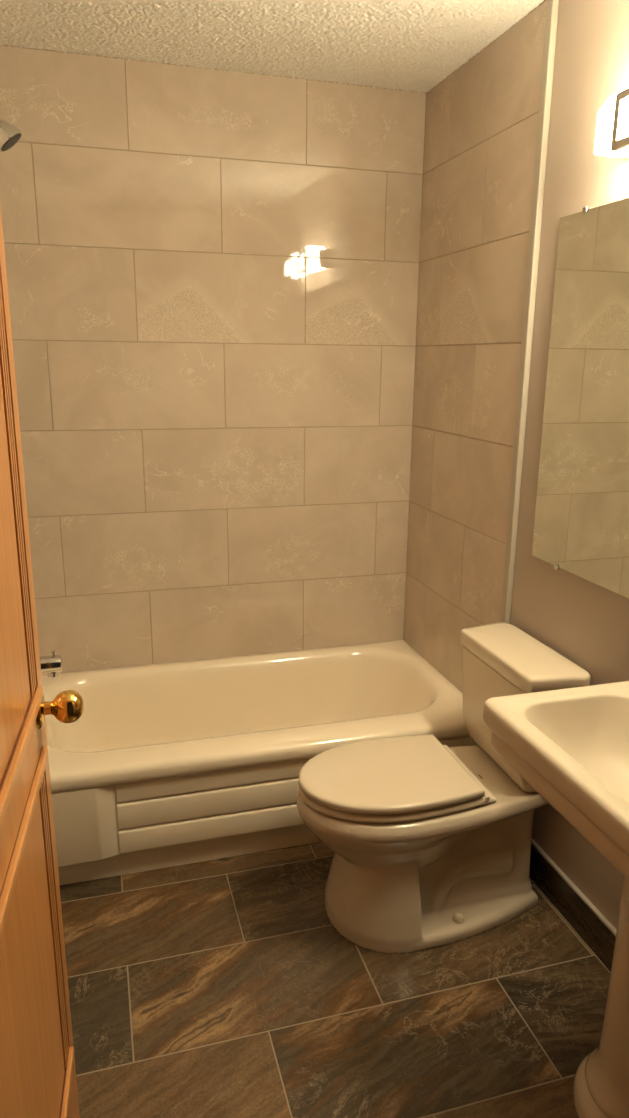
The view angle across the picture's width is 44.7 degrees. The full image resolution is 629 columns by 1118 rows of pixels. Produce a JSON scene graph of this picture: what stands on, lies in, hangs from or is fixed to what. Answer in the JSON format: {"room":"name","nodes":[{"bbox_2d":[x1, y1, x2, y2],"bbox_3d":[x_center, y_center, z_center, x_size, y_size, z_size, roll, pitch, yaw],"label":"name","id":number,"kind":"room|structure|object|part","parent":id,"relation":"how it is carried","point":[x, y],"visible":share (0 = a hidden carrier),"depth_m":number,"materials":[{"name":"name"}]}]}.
{"room":"bathroom","nodes":[
{"label":"bathroom","id":0,"kind":"room"},
{"bbox_2d":[0,45,425,672],"bbox_3d":[-0.370,-0.454,2.822,1.740,2.498,0.091,-4,15,-16],"label":"wall","id":1,"kind":"structure","parent":0,"point":[213,274],"depth_m":2.71,"materials":[{"name":"beige tile"}]},
{"bbox_2d":[0,0,544,92],"bbox_3d":[-0.030,-1.349,1.411,1.740,0.085,2.460,-4,15,-16],"label":"ceiling","id":2,"kind":"structure","parent":0,"point":[404,45],"depth_m":2.21,"materials":[{"name":"white paint"}]},
{"bbox_2d":[60,842,610,1117],"bbox_3d":[0.090,1.213,1.560,1.740,0.081,3.510,-4,15,-16],"label":"floor","id":3,"kind":"structure","parent":0,"point":[227,987],"depth_m":1.87,"materials":[{"name":"brown tile"}]},
{"bbox_2d":[41,640,477,884],"bbox_3d":[-0.255,0.667,2.694,1.519,0.396,0.758,-4,15,-16],"label":"bathtub","id":4,"kind":"object","parent":3,"relation":"on","point":[168,764],"visible":0.62,"depth_m":2.45,"materials":[{"name":"ceramic"}]},
{"bbox_2d":[41,640,469,792],"bbox_3d":[-0.255,0.630,2.685,1.519,0.320,0.758,-4,15,-16],"label":"basin","id":5,"kind":"object","parent":4,"relation":"in","point":[251,723],"depth_m":2.84,"materials":[{"name":"ceramic"}]},
{"bbox_2d":[297,622,590,953],"bbox_3d":[0.305,0.629,2.151,0.729,0.756,0.435,-4,15,-16],"label":"toilet","id":6,"kind":"object","parent":3,"relation":"on","point":[430,840],"visible":0.99,"depth_m":2.07,"materials":[{"name":"ceramic"}]},
{"bbox_3d":[0.183,0.588,2.095,0.460,0.024,0.360,-4,15,-16],"label":"seat lid","id":7,"kind":"part","parent":6,"relation":"part of","materials":[{"name":"plastic"}]},
{"bbox_3d":[0.288,0.811,2.185,0.692,0.386,0.385,-4,15,-16],"label":"bowl","id":8,"kind":"part","parent":6,"relation":"part of","materials":[{"name":"ceramic"}]},
{"bbox_3d":[0.571,0.448,2.182,0.166,0.318,0.419,-4,15,-16],"label":"tank","id":9,"kind":"part","parent":6,"relation":"part of","materials":[{"name":"ceramic"}]},
{"bbox_3d":[0.573,0.271,2.136,0.179,0.050,0.435,-4,15,-16],"label":"tank lid","id":10,"kind":"part","parent":6,"relation":"part of","materials":[{"name":"ceramic"}]},
{"bbox_2d":[483,681,628,1117],"bbox_3d":[0.651,0.759,1.495,0.463,0.842,0.613,-4,15,-16],"label":"pedestal sink","id":11,"kind":"object","parent":3,"relation":"on","point":[571,745],"visible":1,"depth_m":1.53,"materials":[{"name":"ceramic"}]},
{"bbox_2d":[483,681,628,879],"bbox_3d":[0.654,0.426,1.408,0.463,0.152,0.613,-4,15,-16],"label":"basin","id":12,"kind":"object","parent":11,"relation":"in","point":[571,745],"depth_m":1.54,"materials":[{"name":"ceramic"}]},
{"bbox_2d":[404,0,546,692],"bbox_3d":[0.535,-0.398,2.646,0.101,2.498,0.767,-4,15,-16],"label":"tiled wall","id":13,"kind":"structure","parent":0,"point":[481,121],"depth_m":2.50,"materials":[{"name":"beige tile"}]},
{"bbox_2d":[510,0,628,929],"bbox_3d":[0.869,-0.107,1.546,0.088,2.498,1.603,-4,15,-16],"label":"wall","id":14,"kind":"structure","parent":0,"point":[586,622],"depth_m":1.99,"materials":[{"name":"beige paint"}]},
{"bbox_2d":[500,0,558,622],"bbox_3d":[0.601,-0.268,2.269,0.019,2.438,0.032,-4,15,-16],"label":"trim","id":15,"kind":"structure","parent":14,"relation":"attached to","point":[552,7],"depth_m":2.14,"materials":[{"name":"beige paint"}]},
{"bbox_2d":[530,838,616,971],"bbox_3d":[0.800,1.037,1.864,0.014,0.120,1.469,-4,15,-16],"label":"baseboard","id":16,"kind":"structure","parent":14,"relation":"attached to","point":[596,931],"depth_m":2.12,"materials":[{"name":"black tile"}]},
{"bbox_2d":[532,198,628,598],"bbox_3d":[0.807,-0.300,1.542,0.010,0.926,1.224,-4,15,-16],"label":"wall mirror","id":17,"kind":"object","parent":14,"relation":"attached to","point":[581,522],"visible":1,"depth_m":1.92,"materials":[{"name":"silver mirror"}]},
{"bbox_2d":[594,87,628,157],"bbox_3d":[0.744,-0.884,1.448,0.113,0.119,0.569,-4,15,-16],"label":"vanity light","id":18,"kind":"object","parent":14,"relation":"attached to","point":[612,133],"visible":1,"depth_m":1.64,"materials":[{"name":"white glass"}]},
{"bbox_3d":[0.661,-0.907,1.551,0.012,0.110,0.154,-4,15,-16],"label":"metal frame","id":19,"kind":"part","parent":18,"relation":"part of","materials":[{"name":"silver metal"}]},
{"bbox_3d":[-1.032,-0.299,2.206,0.117,2.498,0.767,-4,15,-16],"label":"tiled wall","id":20,"kind":"structure","parent":0,"visible":0},
{"bbox_2d":[0,119,21,151],"bbox_3d":[-0.878,-1.163,2.026,0.187,0.142,0.077,-4,15,-16],"label":"shower head","id":21,"kind":"object","parent":20,"relation":"attached to","point":[10,135],"visible":1,"depth_m":2.02},
{"bbox_2d":[40,650,62,677],"bbox_3d":[-0.895,0.336,2.418,0.183,0.085,0.068,-4,15,-16],"label":"tub spout","id":22,"kind":"object","parent":20,"relation":"attached to","point":[52,665],"visible":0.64,"depth_m":2.42,"materials":[{"name":"silver metal"}]},
{"bbox_3d":[0.293,0.156,0.636,1.544,2.438,0.100,-4,15,-16],"label":"wall","id":23,"kind":"structure","parent":0,"visible":0},
{"bbox_2d":[0,204,83,1117],"bbox_3d":[-0.375,0.271,0.959,0.108,2.022,0.744,-2,15,-11],"label":"door","id":24,"kind":"structure","parent":23,"relation":"in","point":[38,1072],"depth_m":1.12,"materials":[{"name":"brown wood"}]},
{"bbox_3d":[-0.391,-0.148,0.834,0.004,0.904,0.543,-2,15,-11],"label":"panel","id":25,"kind":"part","parent":24,"relation":"part of","materials":[{"name":"brown wood"}]},
{"bbox_3d":[-0.398,0.351,0.980,0.006,0.091,0.633,-2,15,-11],"label":"rail","id":26,"kind":"part","parent":24,"relation":"part of","materials":[{"name":"brown wood"}]},
{"bbox_3d":[-0.393,0.298,0.965,0.015,0.019,0.629,-2,15,-11],"label":"moulding","id":27,"kind":"part","parent":24,"relation":"part of","materials":[{"name":"brown wood"}]},
{"bbox_3d":[-0.394,0.404,0.993,0.015,0.019,0.629,-2,15,-11],"label":"moulding","id":28,"kind":"part","parent":24,"relation":"part of","materials":[{"name":"brown wood"}]},
{"bbox_3d":[-0.399,0.711,1.059,0.004,0.602,0.543,-2,15,-11],"label":"panel","id":29,"kind":"part","parent":24,"relation":"part of","materials":[{"name":"brown wood"}]},
{"bbox_3d":[-0.421,0.245,1.267,0.074,0.067,0.067,-4,15,-16],"label":"knob","id":30,"kind":"part","parent":24,"relation":"part of","materials":[{"name":"gold metal"}]},
{"bbox_3d":[-0.400,1.011,1.151,0.015,0.019,0.629,-2,15,-11],"label":"moulding","id":31,"kind":"part","parent":24,"relation":"part of","materials":[{"name":"brown wood"}]},
{"bbox_3d":[-0.406,1.134,1.185,0.006,0.237,0.633,-2,15,-11],"label":"rail","id":32,"kind":"part","parent":24,"relation":"part of","materials":[{"name":"brown wood"}]}
]}

